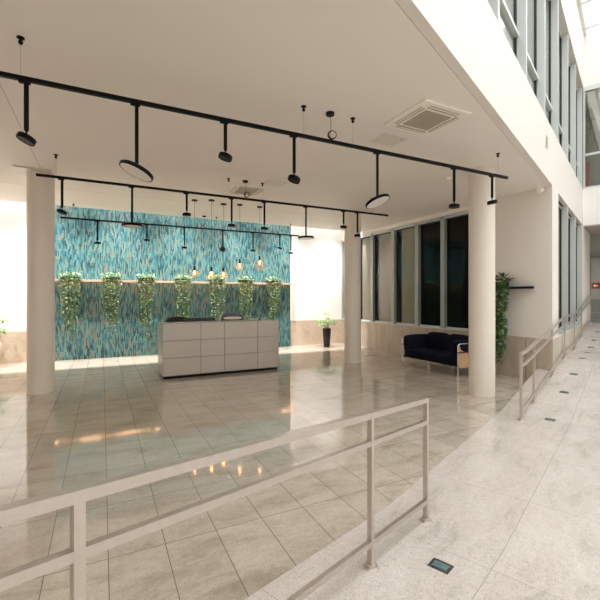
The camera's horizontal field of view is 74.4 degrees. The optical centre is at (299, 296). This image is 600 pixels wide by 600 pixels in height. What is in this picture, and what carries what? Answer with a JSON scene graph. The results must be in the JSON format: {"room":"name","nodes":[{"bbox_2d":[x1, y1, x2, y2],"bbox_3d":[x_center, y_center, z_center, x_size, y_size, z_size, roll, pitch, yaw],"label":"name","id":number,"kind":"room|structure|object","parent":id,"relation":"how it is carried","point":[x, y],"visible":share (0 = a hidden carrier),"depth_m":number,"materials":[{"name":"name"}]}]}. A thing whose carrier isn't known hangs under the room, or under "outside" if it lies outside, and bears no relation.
{"room":"lobby","nodes":[
{"label":"lobby","id":0,"kind":"room"},
{"bbox_2d":[0,200,341,331],"bbox_3d":[-5.072,-0.930,11.244,15.000,5.200,0.250,0,0,-27],"label":"wall","id":1,"kind":"structure","parent":0,"point":[316,263],"depth_m":13.62,"materials":[{"name":"white paint"}]},
{"bbox_2d":[0,319,340,363],"bbox_3d":[-5.101,1.240,11.079,14.800,0.860,0.020,0,0,-27],"label":"baseboard","id":2,"kind":"structure","parent":1,"relation":"attached to","point":[303,332],"depth_m":13.54,"materials":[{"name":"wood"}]},
{"bbox_2d":[55,205,290,360],"bbox_3d":[-3.408,-0.830,11.887,6.870,5.000,0.090,0,0,-27],"label":"wall","id":3,"kind":"structure","parent":0,"point":[124,251],"depth_m":11.38,"materials":[{"name":"tile"}]},
{"bbox_2d":[55,279,296,284],"bbox_3d":[-3.272,-0.430,11.737,6.940,0.059,0.300,0,0,-27],"label":"shelf","id":4,"kind":"object","parent":3,"relation":"attached to","point":[68,280],"visible":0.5,"depth_m":11.25,"materials":[{"name":"brown wood"}]},
{"bbox_2d":[59,271,81,340],"bbox_3d":[-5.975,0.238,10.276,0.549,1.817,0.380,0,0,-27],"label":"trailing plant","id":5,"kind":"object","parent":4,"relation":"on","point":[73,276],"visible":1,"depth_m":10.21,"materials":[{"name":"green plant"}]},
{"bbox_2d":[100,271,122,336],"bbox_3d":[-5.125,0.211,10.720,0.572,1.800,0.362,0,0,-27],"label":"trailing plant","id":6,"kind":"object","parent":4,"relation":"on","point":[109,278],"visible":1,"depth_m":10.65,"materials":[{"name":"green plant"}]},
{"bbox_2d":[137,273,155,338],"bbox_3d":[-4.320,0.233,11.099,0.551,1.906,0.370,0,0,-27],"label":"trailing plant","id":7,"kind":"object","parent":4,"relation":"on","point":[152,277],"visible":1,"depth_m":11.04,"materials":[{"name":"green plant"}]},
{"bbox_2d":[174,274,192,317],"bbox_3d":[-3.414,0.262,11.565,0.555,1.882,0.382,0,0,-27],"label":"trailing plant","id":8,"kind":"object","parent":4,"relation":"on","point":[179,279],"visible":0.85,"depth_m":11.47,"materials":[{"name":"green plant"}]},
{"bbox_2d":[208,274,226,320],"bbox_3d":[-2.536,0.272,12.004,0.576,1.959,0.351,0,0,-27],"label":"trailing plant","id":9,"kind":"object","parent":4,"relation":"on","point":[219,279],"visible":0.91,"depth_m":11.93,"materials":[{"name":"green plant"}]},
{"bbox_2d":[237,276,253,321],"bbox_3d":[-1.717,0.204,12.413,0.580,1.748,0.357,0,0,-27],"label":"trailing plant","id":10,"kind":"object","parent":4,"relation":"on","point":[248,280],"visible":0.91,"depth_m":12.34,"materials":[{"name":"green plant"}]},
{"bbox_2d":[266,276,281,319],"bbox_3d":[-0.859,0.199,12.847,0.563,1.796,0.365,0,0,-27],"label":"trailing plant","id":11,"kind":"object","parent":4,"relation":"on","point":[268,281],"visible":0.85,"depth_m":12.75,"materials":[{"name":"green plant"}]},
{"bbox_2d":[0,343,527,599],"bbox_3d":[-2.092,1.730,5.072,14.800,0.120,13.557,0,0,-27],"label":"floor","id":12,"kind":"structure","parent":0,"point":[103,418],"depth_m":4.21,"materials":[{"name":"tile"}]},
{"bbox_2d":[0,318,9,348],"bbox_3d":[-7.400,1.088,9.430,0.859,1.164,0.895,0,0,-27],"label":"potted plant","id":13,"kind":"object","parent":12,"relation":"on","point":[4,329],"visible":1,"depth_m":9.50,"materials":[{"name":"green plant"}]},
{"bbox_2d":[12,165,54,394],"bbox_3d":[-4.590,-0.250,6.848,0.568,3.840,0.508,0,0,-27],"label":"column","id":14,"kind":"structure","parent":12,"relation":"on","point":[40,191],"depth_m":6.76,"materials":[{"name":"paint"}]},
{"bbox_2d":[166,316,184,323],"bbox_3d":[-2.841,1.067,9.250,0.574,1.205,0.551,0,0,-27],"label":"desk chair","id":15,"kind":"object","parent":12,"relation":"on","point":[176,318],"visible":0.16,"depth_m":9.40,"materials":[{"name":"black leather"}]},
{"bbox_2d":[158,319,278,378],"bbox_3d":[-1.790,1.100,8.856,2.554,1.140,0.720,0,0,-27],"label":"reception desk","id":16,"kind":"object","parent":12,"relation":"on","point":[197,348],"visible":1,"depth_m":8.49,"materials":[{"name":"white paint"}]},
{"bbox_2d":[184,317,214,322],"bbox_3d":[-2.237,0.691,8.822,0.680,0.458,0.220,0,0,-27],"label":"monitor","id":17,"kind":"object","parent":16,"relation":"on","point":[209,318],"visible":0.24,"depth_m":8.78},
{"bbox_2d":[161,319,278,323],"bbox_3d":[-1.696,0.536,8.668,2.554,0.012,0.300,0,0,-27],"label":"countertop","id":18,"kind":"structure","parent":16,"relation":"on","point":[268,319],"depth_m":8.55,"materials":[{"name":"stone"}]},
{"bbox_2d":[220,313,242,320],"bbox_3d":[-1.617,1.032,9.773,0.600,1.275,0.551,0,0,-27],"label":"desk chair","id":19,"kind":"object","parent":12,"relation":"on","point":[227,316],"visible":0.3,"depth_m":9.91,"materials":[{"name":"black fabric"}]},
{"bbox_2d":[314,313,337,346],"bbox_3d":[0.852,1.107,13.264,0.865,1.127,0.791,0,0,-27],"label":"potted plant","id":20,"kind":"object","parent":12,"relation":"on","point":[326,331],"visible":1,"depth_m":13.16,"materials":[{"name":"green plant"}]},
{"bbox_2d":[344,210,360,363],"bbox_3d":[1.347,-0.250,10.097,0.416,3.840,0.416,0,0,-27],"label":"column","id":21,"kind":"structure","parent":12,"relation":"on","point":[352,245],"depth_m":9.92,"materials":[{"name":"paint"}]},
{"bbox_2d":[402,332,468,377],"bbox_3d":[3.220,1.253,9.038,0.872,0.834,1.712,0,0,-27],"label":"sofa","id":22,"kind":"object","parent":12,"relation":"on","point":[452,350],"visible":0.81,"depth_m":8.99,"materials":[{"name":"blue fabric"}]},
{"bbox_2d":[404,334,426,349],"bbox_3d":[2.881,1.120,9.680,0.760,0.424,0.213,0,0,-27],"label":"cushion","id":23,"kind":"object","parent":22,"relation":"on","point":[411,341],"depth_m":9.54,"materials":[{"name":"black fabric"}]},
{"bbox_2d":[405,347,456,364],"bbox_3d":[3.188,1.335,9.022,0.800,0.210,1.630,0,0,-27],"label":"seat cushion","id":24,"kind":"object","parent":22,"relation":"on","point":[439,355],"depth_m":8.87,"materials":[{"name":"black fabric"}]},
{"bbox_2d":[426,332,448,349],"bbox_3d":[3.299,1.070,9.447,0.236,0.469,0.682,0,0,-27],"label":"cushion","id":25,"kind":"object","parent":22,"relation":"on","point":[434,340],"depth_m":9.34,"materials":[{"name":"black fabric"}]},
{"bbox_2d":[447,334,468,350],"bbox_3d":[3.595,1.070,8.857,0.236,0.469,0.682,0,0,-27],"label":"cushion","id":26,"kind":"object","parent":22,"relation":"on","point":[452,337],"depth_m":8.95,"materials":[{"name":"black fabric"}]},
{"bbox_2d":[451,339,468,358],"bbox_3d":[3.530,1.120,8.383,0.760,0.424,0.213,0,0,-27],"label":"cushion","id":27,"kind":"object","parent":22,"relation":"on","point":[459,348],"depth_m":8.20,"materials":[{"name":"black fabric"}]},
{"bbox_2d":[469,166,494,397],"bbox_3d":[3.106,-0.250,6.750,0.416,3.840,0.416,0,0,-27],"label":"column","id":28,"kind":"structure","parent":12,"relation":"on","point":[481,215],"depth_m":6.58,"materials":[{"name":"paint"}]},
{"bbox_2d":[0,0,545,231],"bbox_3d":[-1.756,-2.270,4.400,14.800,0.200,12.418,0,0,-27],"label":"ceiling","id":29,"kind":"structure","parent":0,"point":[259,62],"depth_m":4.48,"materials":[{"name":"paint"}]},
{"bbox_2d":[60,204,298,236],"bbox_3d":[-2.778,-1.991,10.463,6.138,0.358,0.100,0,0,-27],"label":"track","id":30,"kind":"object","parent":29,"relation":"hanging from","point":[205,228],"visible":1,"depth_m":10.30,"materials":[{"name":"metal"}]},
{"bbox_2d":[94,221,100,243],"bbox_3d":[-4.832,-1.538,9.435,0.144,0.551,0.143,0,0,-27],"label":"track spotlight","id":31,"kind":"object","parent":30,"relation":"hanging from","point":[97,242],"visible":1,"depth_m":9.42,"materials":[{"name":"black paint"}]},
{"bbox_2d":[144,225,149,240],"bbox_3d":[-3.846,-1.610,9.929,0.142,0.408,0.142,0,0,-27],"label":"track spotlight","id":32,"kind":"object","parent":30,"relation":"hanging from","point":[145,225],"visible":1,"depth_m":9.91,"materials":[{"name":"black paint"}]},
{"bbox_2d":[182,228,186,248],"bbox_3d":[-3.024,-1.539,10.341,0.145,0.549,0.144,0,0,-27],"label":"track spotlight","id":33,"kind":"object","parent":30,"relation":"hanging from","point":[183,247],"visible":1,"depth_m":10.32,"materials":[{"name":"black paint"}]},
{"bbox_2d":[220,231,224,251],"bbox_3d":[-2.113,-1.526,10.795,0.142,0.576,0.109,0,0,0],"label":"track spotlight","id":34,"kind":"object","parent":30,"relation":"hanging from","point":[221,248],"visible":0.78,"depth_m":10.78,"materials":[{"name":"black paint"}]},
{"bbox_2d":[250,233,255,251],"bbox_3d":[-1.331,-1.549,11.188,0.145,0.530,0.144,0,0,-27],"label":"track spotlight","id":35,"kind":"object","parent":30,"relation":"hanging from","point":[251,233],"visible":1,"depth_m":11.18,"materials":[{"name":"black paint"}]},
{"bbox_2d":[289,236,292,253],"bbox_3d":[-0.267,-1.548,11.721,0.142,0.533,0.142,0,0,-27],"label":"track spotlight","id":36,"kind":"object","parent":30,"relation":"hanging from","point":[289,236],"visible":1,"depth_m":11.71,"materials":[{"name":"black paint"}]},
{"bbox_2d":[191,199,197,274],"bbox_3d":[-2.357,-1.300,8.829,0.200,1.740,0.200,0,0,-27],"label":"pendant lamp","id":37,"kind":"object","parent":29,"relation":"hanging from","point":[194,200],"visible":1,"depth_m":8.83,"materials":[{"name":"metal"}]},
{"bbox_2d":[0,84,392,223],"bbox_3d":[-1.971,-2.169,4.886,14.650,0.001,7.903,0,0,-27],"label":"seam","id":38,"kind":"structure","parent":29,"relation":"attached to","point":[0,84],"depth_m":6.51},
{"bbox_2d":[36,154,387,215],"bbox_3d":[-0.986,-1.991,7.391,6.625,0.358,0.100,0,0,-27],"label":"track","id":39,"kind":"object","parent":29,"relation":"hanging from","point":[56,155],"visible":0.91,"depth_m":7.01,"materials":[{"name":"metal"}]},
{"bbox_2d":[57,178,66,214],"bbox_3d":[-3.650,-1.537,6.057,0.146,0.554,0.143,0,0,-27],"label":"track spotlight","id":40,"kind":"object","parent":39,"relation":"hanging from","point":[61,211],"visible":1,"depth_m":6.04,"materials":[{"name":"black paint"}]},
{"bbox_2d":[122,186,141,227],"bbox_3d":[-2.763,-1.486,6.501,0.316,0.657,0.316,0,0,-27],"label":"lamp","id":41,"kind":"object","parent":39,"relation":"hanging from","point":[131,224],"visible":1,"depth_m":6.49,"materials":[{"name":"metal"}]},
{"bbox_2d":[123,225,141,227],"bbox_3d":[-2.763,-1.163,6.501,0.294,0.009,0.294,0,0,-27],"label":"diffuser","id":42,"kind":"object","parent":41,"relation":"attached to","point":[127,226],"depth_m":6.50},
{"bbox_2d":[183,193,190,216],"bbox_3d":[-1.976,-1.615,6.895,0.142,0.398,0.142,0,0,-27],"label":"track spotlight","id":43,"kind":"object","parent":39,"relation":"hanging from","point":[186,214],"visible":1,"depth_m":6.88,"materials":[{"name":"black paint"}]},
{"bbox_2d":[228,198,235,226],"bbox_3d":[-1.255,-1.551,7.256,0.144,0.526,0.143,0,0,-27],"label":"track spotlight","id":44,"kind":"object","parent":39,"relation":"hanging from","point":[231,199],"visible":1,"depth_m":7.24,"materials":[{"name":"black paint"}]},
{"bbox_2d":[261,202,267,229],"bbox_3d":[-0.680,-1.547,7.544,0.145,0.534,0.144,0,0,-27],"label":"track spotlight","id":45,"kind":"object","parent":39,"relation":"hanging from","point":[264,227],"visible":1,"depth_m":7.53,"materials":[{"name":"black paint"}]},
{"bbox_2d":[298,207,313,239],"bbox_3d":[0.120,-1.492,7.945,0.317,0.644,0.316,0,0,-27],"label":"lamp","id":46,"kind":"object","parent":39,"relation":"hanging from","point":[306,237],"visible":1,"depth_m":7.93,"materials":[{"name":"metal"}]},
{"bbox_2d":[340,211,346,228],"bbox_3d":[0.920,-1.633,8.346,0.144,0.363,0.143,0,0,-27],"label":"track spotlight","id":47,"kind":"object","parent":39,"relation":"hanging from","point":[343,226],"visible":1,"depth_m":8.32,"materials":[{"name":"black paint"}]},
{"bbox_2d":[354,213,360,236],"bbox_3d":[1.238,-1.558,8.505,0.142,0.513,0.142,0,0,-27],"label":"track spotlight","id":48,"kind":"object","parent":39,"relation":"hanging from","point":[357,234],"visible":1,"depth_m":8.49,"materials":[{"name":"black paint"}]},
{"bbox_2d":[209,199,214,275],"bbox_3d":[-1.977,-1.285,8.829,0.170,1.770,0.170,0,0,-27],"label":"pendant lamp","id":49,"kind":"object","parent":29,"relation":"hanging from","point":[211,200],"visible":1,"depth_m":8.83,"materials":[{"name":"metal"}]},
{"bbox_2d":[221,203,225,275],"bbox_3d":[-1.781,-1.295,9.196,0.200,1.750,0.200,0,0,-27],"label":"pendant lamp","id":50,"kind":"object","parent":29,"relation":"hanging from","point":[223,204],"visible":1,"depth_m":9.19,"materials":[{"name":"metal"}]},
{"bbox_2d":[224,183,268,196],"bbox_3d":[-1.087,-2.151,7.978,0.720,0.035,0.720,0,0,-27],"label":"air conditioner","id":51,"kind":"object","parent":29,"relation":"attached to","point":[235,188],"visible":0.94,"depth_m":7.87,"materials":[{"name":"beige plastic"}]},
{"bbox_2d":[234,187,257,194],"bbox_3d":[-1.087,-2.138,7.978,0.400,0.008,0.400,0,0,-27],"label":"grille","id":52,"kind":"object","parent":51,"relation":"attached to","point":[240,190],"depth_m":7.97,"materials":[{"name":"metal"}]},
{"bbox_2d":[0,35,507,178],"bbox_3d":[-1.809,-1.991,3.568,11.160,0.358,0.100,0,0,-27],"label":"track","id":53,"kind":"object","parent":29,"relation":"hanging from","point":[3,74],"visible":1,"depth_m":4.06,"materials":[{"name":"metal"}]},
{"bbox_2d":[16,79,36,146],"bbox_3d":[-2.302,-1.548,3.321,0.145,0.532,0.144,0,0,-27],"label":"track spotlight","id":54,"kind":"object","parent":53,"relation":"hanging from","point":[23,137],"visible":1,"depth_m":3.31,"materials":[{"name":"black paint"}]},
{"bbox_2d":[119,102,153,181],"bbox_3d":[-1.533,-1.459,3.706,0.301,0.710,0.316,0,0,-27],"label":"lamp","id":55,"kind":"object","parent":53,"relation":"hanging from","point":[134,169],"visible":1,"depth_m":3.69,"materials":[{"name":"metal"}]},
{"bbox_2d":[120,163,150,181],"bbox_3d":[-1.538,-1.167,3.703,0.271,0.119,0.294,0,0,-27],"label":"diffuser","id":56,"kind":"object","parent":55,"relation":"attached to","point":[135,170],"depth_m":3.67,"materials":[{"name":"plastic"}]},
{"bbox_2d":[218,120,231,161],"bbox_3d":[-0.773,-1.611,4.087,0.147,0.405,0.143,0,0,-27],"label":"track spotlight","id":57,"kind":"object","parent":53,"relation":"hanging from","point":[224,156],"visible":1,"depth_m":4.07,"materials":[{"name":"black paint"}]},
{"bbox_2d":[288,134,300,183],"bbox_3d":[-0.067,-1.547,4.440,0.146,0.534,0.143,0,0,-27],"label":"track spotlight","id":58,"kind":"object","parent":53,"relation":"hanging from","point":[292,178],"visible":1,"depth_m":4.42,"materials":[{"name":"black paint"}]},
{"bbox_2d":[365,152,389,208],"bbox_3d":[0.973,-1.469,4.960,0.313,0.690,0.309,0,0,-27],"label":"lamp","id":59,"kind":"object","parent":53,"relation":"hanging from","point":[378,200],"visible":1,"depth_m":4.94,"materials":[{"name":"metal"}]},
{"bbox_2d":[367,196,388,208],"bbox_3d":[0.978,-1.186,4.957,0.285,0.117,0.280,0,0,-27],"label":"diffuser","id":60,"kind":"object","parent":59,"relation":"attached to","point":[376,201],"depth_m":4.92,"materials":[{"name":"plastic"}]},
{"bbox_2d":[449,167,459,208],"bbox_3d":[2.170,-1.535,5.560,0.142,0.558,0.142,0,0,-27],"label":"track spotlight","id":61,"kind":"object","parent":53,"relation":"hanging from","point":[455,205],"visible":1,"depth_m":5.55,"materials":[{"name":"black paint"}]},
{"bbox_2d":[487,175,496,204],"bbox_3d":[2.877,-1.599,5.914,0.146,0.429,0.144,0,0,-27],"label":"track spotlight","id":62,"kind":"object","parent":53,"relation":"hanging from","point":[492,201],"visible":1,"depth_m":5.90,"materials":[{"name":"black paint"}]},
{"bbox_2d":[263,180,287,186],"bbox_3d":[-0.474,-2.163,7.535,0.400,0.014,0.340,0,0,-27],"label":"access hatch","id":63,"kind":"object","parent":29,"relation":"attached to","point":[268,182],"visible":0.96,"depth_m":7.52,"materials":[{"name":"paint"}]},
{"bbox_2d":[369,133,406,146],"bbox_3d":[1.218,-2.163,5.452,0.400,0.014,0.320,0,0,-27],"label":"access hatch","id":64,"kind":"object","parent":29,"relation":"attached to","point":[386,139],"visible":1,"depth_m":5.42,"materials":[{"name":"paint"}]},
{"bbox_2d":[384,99,471,135],"bbox_3d":[1.536,-2.151,4.795,0.720,0.035,0.720,0,0,-27],"label":"air conditioner","id":65,"kind":"object","parent":29,"relation":"attached to","point":[427,117],"visible":1,"depth_m":4.72,"materials":[{"name":"beige plastic"}]},
{"bbox_2d":[403,110,450,129],"bbox_3d":[1.536,-2.138,4.795,0.400,0.008,0.400,0,0,-27],"label":"grille","id":66,"kind":"object","parent":65,"relation":"attached to","point":[425,119],"depth_m":4.78,"materials":[{"name":"metal"}]},
{"bbox_2d":[536,186,543,192],"bbox_3d":[4.713,-2.102,7.756,0.139,0.136,0.110,0,0,-27],"label":"security camera","id":67,"kind":"object","parent":29,"relation":"attached to","point":[540,189],"visible":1,"depth_m":7.73,"materials":[{"name":"beige plastic"}]},
{"bbox_2d":[361,240,401,322],"bbox_3d":[4.440,-0.250,16.203,6.350,3.840,0.200,0,0,-27],"label":"wall","id":68,"kind":"structure","parent":0,"point":[377,242],"depth_m":15.42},
{"bbox_2d":[244,322,599,599],"bbox_3d":[5.354,1.297,3.975,6.020,0.987,27.000,0,0,40],"label":"floor","id":69,"kind":"structure","parent":0,"point":[514,509],"depth_m":2.92,"materials":[{"name":"stone"}]},
{"bbox_2d":[0,397,431,599],"bbox_3d":[-0.360,1.036,1.426,0.094,1.275,4.094,0,0,40],"label":"handrail","id":70,"kind":"object","parent":69,"relation":"on","point":[76,497],"visible":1,"depth_m":1.39,"materials":[{"name":"metal"}]},
{"bbox_2d":[427,558,453,574],"bbox_3d":[0.851,1.631,2.390,0.124,0.023,0.111,0,0,41],"label":"floor light","id":71,"kind":"object","parent":69,"relation":"on","point":[435,563],"visible":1,"depth_m":2.38,"materials":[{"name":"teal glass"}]},
{"bbox_2d":[341,185,553,338],"bbox_3d":[3.312,-0.930,11.085,0.250,5.200,7.543,0,0,-27],"label":"wall","id":72,"kind":"structure","parent":0,"point":[524,221],"depth_m":8.14,"materials":[{"name":"white paint"}]},
{"bbox_2d":[342,240,343,318],"bbox_3d":[1.776,-0.624,14.030,0.140,2.852,0.880,0,0,-27],"label":"window","id":73,"kind":"structure","parent":72,"relation":"in","point":[343,240],"depth_m":14.34,"materials":[{"name":"grey metal"}]},
{"bbox_2d":[361,234,369,320],"bbox_3d":[2.161,-0.624,13.261,0.140,2.852,0.900,0,0,-27],"label":"window","id":74,"kind":"structure","parent":72,"relation":"in","point":[368,235],"depth_m":13.19,"materials":[{"name":"grey metal"}]},
{"bbox_2d":[361,237,369,319],"bbox_3d":[2.244,-0.610,13.236,0.045,2.780,0.740,0,0,-27],"label":"vertical blind","id":75,"kind":"object","parent":74,"relation":"attached to","point":[366,242],"visible":0.74,"depth_m":13.25,"materials":[{"name":"beige fabric"}]},
{"bbox_2d":[370,229,391,322],"bbox_3d":[2.588,-0.624,12.407,0.140,2.852,1.070,0,0,-27],"label":"window","id":76,"kind":"structure","parent":72,"relation":"in","point":[373,235],"depth_m":12.76,"materials":[{"name":"grey metal"}]},
{"bbox_2d":[379,233,390,321],"bbox_3d":[2.671,-0.610,12.382,0.045,2.780,0.910,0,0,-27],"label":"vertical blind","id":77,"kind":"object","parent":76,"relation":"attached to","point":[385,239],"visible":0.8,"depth_m":12.36,"materials":[{"name":"beige fabric"}]},
{"bbox_2d":[391,224,415,324],"bbox_3d":[3.047,-0.624,11.491,0.140,2.852,1.040,0,0,-27],"label":"window","id":78,"kind":"structure","parent":72,"relation":"in","point":[394,233],"depth_m":11.83,"materials":[{"name":"grey metal"}]},
{"bbox_2d":[401,227,414,323],"bbox_3d":[3.130,-0.610,11.465,0.045,2.780,0.880,0,0,-27],"label":"vertical blind","id":79,"kind":"object","parent":78,"relation":"attached to","point":[408,235],"visible":0.86,"depth_m":11.42,"materials":[{"name":"beige fabric"}]},
{"bbox_2d":[341,319,468,331],"bbox_3d":[2.826,0.813,11.877,0.150,0.022,5.670,0,0,-27],"label":"sill","id":80,"kind":"structure","parent":72,"relation":"attached to","point":[341,319],"depth_m":10.75,"materials":[{"name":"beige stone"}]},
{"bbox_2d":[415,217,440,327],"bbox_3d":[3.482,-0.624,10.623,0.140,2.852,0.960,0,0,-27],"label":"window","id":81,"kind":"structure","parent":72,"relation":"in","point":[427,233],"depth_m":10.73,"materials":[{"name":"glass"}]},
{"bbox_2d":[341,320,550,378],"bbox_3d":[3.197,1.248,11.016,0.018,0.845,7.523,0,0,-27],"label":"baseboard","id":82,"kind":"structure","parent":72,"relation":"attached to","point":[378,336],"depth_m":9.49,"materials":[{"name":"stone"}]},
{"bbox_2d":[440,211,468,329],"bbox_3d":[3.900,-0.624,9.787,0.140,2.852,0.970,0,0,-27],"label":"window","id":83,"kind":"structure","parent":72,"relation":"in","point":[454,229],"depth_m":9.91,"materials":[{"name":"glass"}]},
{"bbox_2d":[495,272,514,364],"bbox_3d":[4.279,0.448,8.488,0.460,1.983,0.663,0,0,-27],"label":"pothos","id":84,"kind":"object","parent":72,"relation":"hanging from","point":[500,321],"visible":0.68,"depth_m":8.33,"materials":[{"name":"plant"}]},
{"bbox_2d":[505,286,533,288],"bbox_3d":[4.378,-0.193,8.410,0.240,0.045,1.080,0,0,-27],"label":"wall shelf","id":85,"kind":"object","parent":72,"relation":"attached to","point":[515,287],"visible":0.53,"depth_m":7.98,"materials":[{"name":"black paint"}]},
{"bbox_2d":[362,202,599,242],"bbox_3d":[8.087,-2.300,12.387,12.790,0.260,10.658,0,0,41],"label":"ceiling","id":86,"kind":"structure","parent":0,"point":[592,230],"depth_m":13.09,"materials":[{"name":"paint"}]},
{"bbox_2d":[395,0,589,338],"bbox_3d":[2.284,-0.795,4.756,0.196,4.930,24.200,0,0,41],"label":"wall","id":87,"kind":"structure","parent":0,"point":[468,36],"depth_m":4.83,"materials":[{"name":"white paint"}]},
{"bbox_2d":[487,0,499,24],"bbox_3d":[1.811,-4.770,4.207,0.200,3.020,1.550,0,0,41],"label":"window","id":88,"kind":"structure","parent":87,"relation":"in","point":[494,4],"depth_m":4.72,"materials":[{"name":"grey glass"}]},
{"bbox_2d":[500,0,526,77],"bbox_3d":[2.818,-4.770,5.385,0.200,3.020,1.550,0,0,40],"label":"window","id":89,"kind":"structure","parent":87,"relation":"in","point":[516,22],"depth_m":5.89,"materials":[{"name":"grey metal"}]},
{"bbox_2d":[527,0,544,113],"bbox_3d":[3.824,-4.770,6.564,0.200,3.020,1.550,0,0,41],"label":"window","id":90,"kind":"structure","parent":87,"relation":"in","point":[535,8],"depth_m":7.07,"materials":[{"name":"grey metal"}]},
{"bbox_2d":[545,133,547,149],"bbox_3d":[4.436,-2.800,7.114,0.017,0.220,0.240,0,0,40],"label":"air vent","id":91,"kind":"object","parent":87,"relation":"in","point":[546,137],"visible":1,"depth_m":7.10,"materials":[{"name":"beige plastic"}]},
{"bbox_2d":[545,0,558,140],"bbox_3d":[4.831,-4.770,7.743,0.200,3.020,1.550,0,0,41],"label":"window","id":92,"kind":"structure","parent":87,"relation":"in","point":[551,6],"depth_m":8.26,"materials":[{"name":"grey metal"}]},
{"bbox_2d":[517,203,590,420],"bbox_3d":[6.250,-0.248,9.325,0.304,3.844,10.354,0,0,41],"label":"railing","id":93,"kind":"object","parent":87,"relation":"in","point":[562,211],"depth_m":9.34,"materials":[{"name":"grey metal"}]},
{"bbox_2d":[559,29,567,158],"bbox_3d":[5.838,-4.770,8.921,0.200,3.020,1.550,0,0,40],"label":"window","id":94,"kind":"structure","parent":87,"relation":"in","point":[563,39],"depth_m":9.45,"materials":[{"name":"grey metal"}]},
{"bbox_2d":[553,323,587,369],"bbox_3d":[7.460,1.250,10.657,0.014,0.840,7.902,0,0,41],"label":"baseboard","id":95,"kind":"structure","parent":87,"relation":"attached to","point":[558,343],"depth_m":8.73,"materials":[{"name":"stone"}]},
{"bbox_2d":[558,323,582,335],"bbox_3d":[6.888,0.797,10.082,0.130,0.024,4.720,0,0,41],"label":"sill","id":96,"kind":"structure","parent":87,"relation":"attached to","point":[560,332],"depth_m":9.84,"materials":[{"name":"beige stone"}]},
{"bbox_2d":[568,215,575,326],"bbox_3d":[6.838,-0.693,10.092,0.200,2.954,1.570,0,0,41],"label":"window","id":97,"kind":"structure","parent":87,"relation":"in","point":[571,220],"depth_m":10.62,"materials":[{"name":"grey metal"}]},
{"bbox_2d":[568,60,575,174],"bbox_3d":[6.844,-4.770,10.100,0.200,3.020,1.550,0,0,41],"label":"window","id":98,"kind":"structure","parent":87,"relation":"in","point":[571,67],"depth_m":10.62,"materials":[{"name":"grey metal"}]},
{"bbox_2d":[576,224,581,322],"bbox_3d":[7.867,-0.693,11.298,0.200,2.954,1.600,0,0,41],"label":"window","id":99,"kind":"structure","parent":87,"relation":"in","point":[578,227],"depth_m":11.86,"materials":[{"name":"grey metal"}]},
{"bbox_2d":[576,87,581,186],"bbox_3d":[7.867,-4.770,11.298,0.200,3.020,1.600,0,0,41],"label":"window","id":100,"kind":"structure","parent":87,"relation":"in","point":[578,90],"depth_m":11.84,"materials":[{"name":"grey metal"}]},
{"bbox_2d":[500,0,510,45],"bbox_3d":[-0.340,-4.655,5.222,4.700,3.650,21.900,0,0,41],"label":"wall","id":101,"kind":"structure","parent":0,"point":[502,23],"depth_m":9.17,"materials":[{"name":"paint"}]},
{"bbox_2d":[559,0,583,89],"bbox_3d":[1.460,-7.105,3.816,0.265,1.650,21.700,0,0,41],"label":"wall","id":102,"kind":"structure","parent":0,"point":[569,17],"depth_m":10.23,"materials":[{"name":"white paint"}]},
{"bbox_2d":[582,92,594,121],"bbox_3d":[11.166,-4.880,12.688,8.500,4.100,3.800,0,0,41],"label":"ceiling","id":103,"kind":"structure","parent":0,"point":[589,115],"depth_m":14.33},
{"bbox_2d":[577,0,599,35],"bbox_3d":[3.799,-8.008,1.950,5.755,0.195,21.900,0,0,41],"label":"skylight","id":104,"kind":"object","parent":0,"point":[595,22],"visible":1,"depth_m":11.43,"materials":[{"name":"grey metal"}]},
{"bbox_2d":[582,119,599,188],"bbox_3d":[11.166,-4.880,12.688,8.500,4.100,3.800,0,0,41],"label":"wall","id":105,"kind":"structure","parent":0,"point":[592,134],"depth_m":14.98,"materials":[{"name":"paint"}]},
{"bbox_2d":[587,162,589,186],"bbox_3d":[8.973,-3.640,12.293,0.080,1.100,0.050,0,0,41],"label":"wall panel","id":106,"kind":"object","parent":105,"relation":"attached to","point":[588,163],"visible":0.64,"depth_m":12.27,"materials":[{"name":"red paint"}]},
{"bbox_2d":[587,89,599,131],"bbox_3d":[9.670,-4.880,12.322,1.200,3.500,0.300,0,0,41],"label":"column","id":107,"kind":"structure","parent":105,"relation":"on","point":[594,96],"depth_m":12.44,"materials":[{"name":"white paint"}]},
{"bbox_2d":[582,30,599,91],"bbox_3d":[10.783,-7.145,10.319,6.005,1.570,0.300,0,0,41],"label":"wall","id":108,"kind":"structure","parent":0,"point":[592,40],"depth_m":11.84,"materials":[{"name":"white paint"}]},
{"bbox_2d":[583,187,599,226],"bbox_3d":[10.878,-2.725,10.238,5.755,1.110,0.300,0,0,41],"label":"wall","id":109,"kind":"structure","parent":0,"point":[591,196],"depth_m":11.86,"materials":[{"name":"white paint"}]},
{"bbox_2d":[583,83,599,188],"bbox_3d":[10.813,-4.820,10.162,5.755,3.080,0.141,0,0,40],"label":"window","id":110,"kind":"structure","parent":109,"relation":"in","point":[595,86],"depth_m":11.97,"materials":[{"name":"grey metal"}]},
{"bbox_2d":[590,234,599,295],"bbox_3d":[12.356,-0.650,11.968,5.755,3.040,0.151,0,0,40],"label":"wall","id":111,"kind":"structure","parent":0,"point":[594,239],"depth_m":13.70,"materials":[{"name":"grey paint"}]},
{"bbox_2d":[591,253,599,321],"bbox_3d":[11.105,-0.321,12.833,2.680,2.360,0.160,0,0,41],"label":"door","id":112,"kind":"structure","parent":111,"relation":"in","point":[595,262],"depth_m":13.63,"materials":[{"name":"grey paint"}]},
{"bbox_2d":[592,283,599,288],"bbox_3d":[10.208,-0.390,13.615,0.220,0.200,0.035,0,0,40],"label":"fire sign","id":113,"kind":"object","parent":112,"relation":"attached to","point":[594,285],"visible":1,"depth_m":13.61,"materials":[{"name":"red"}]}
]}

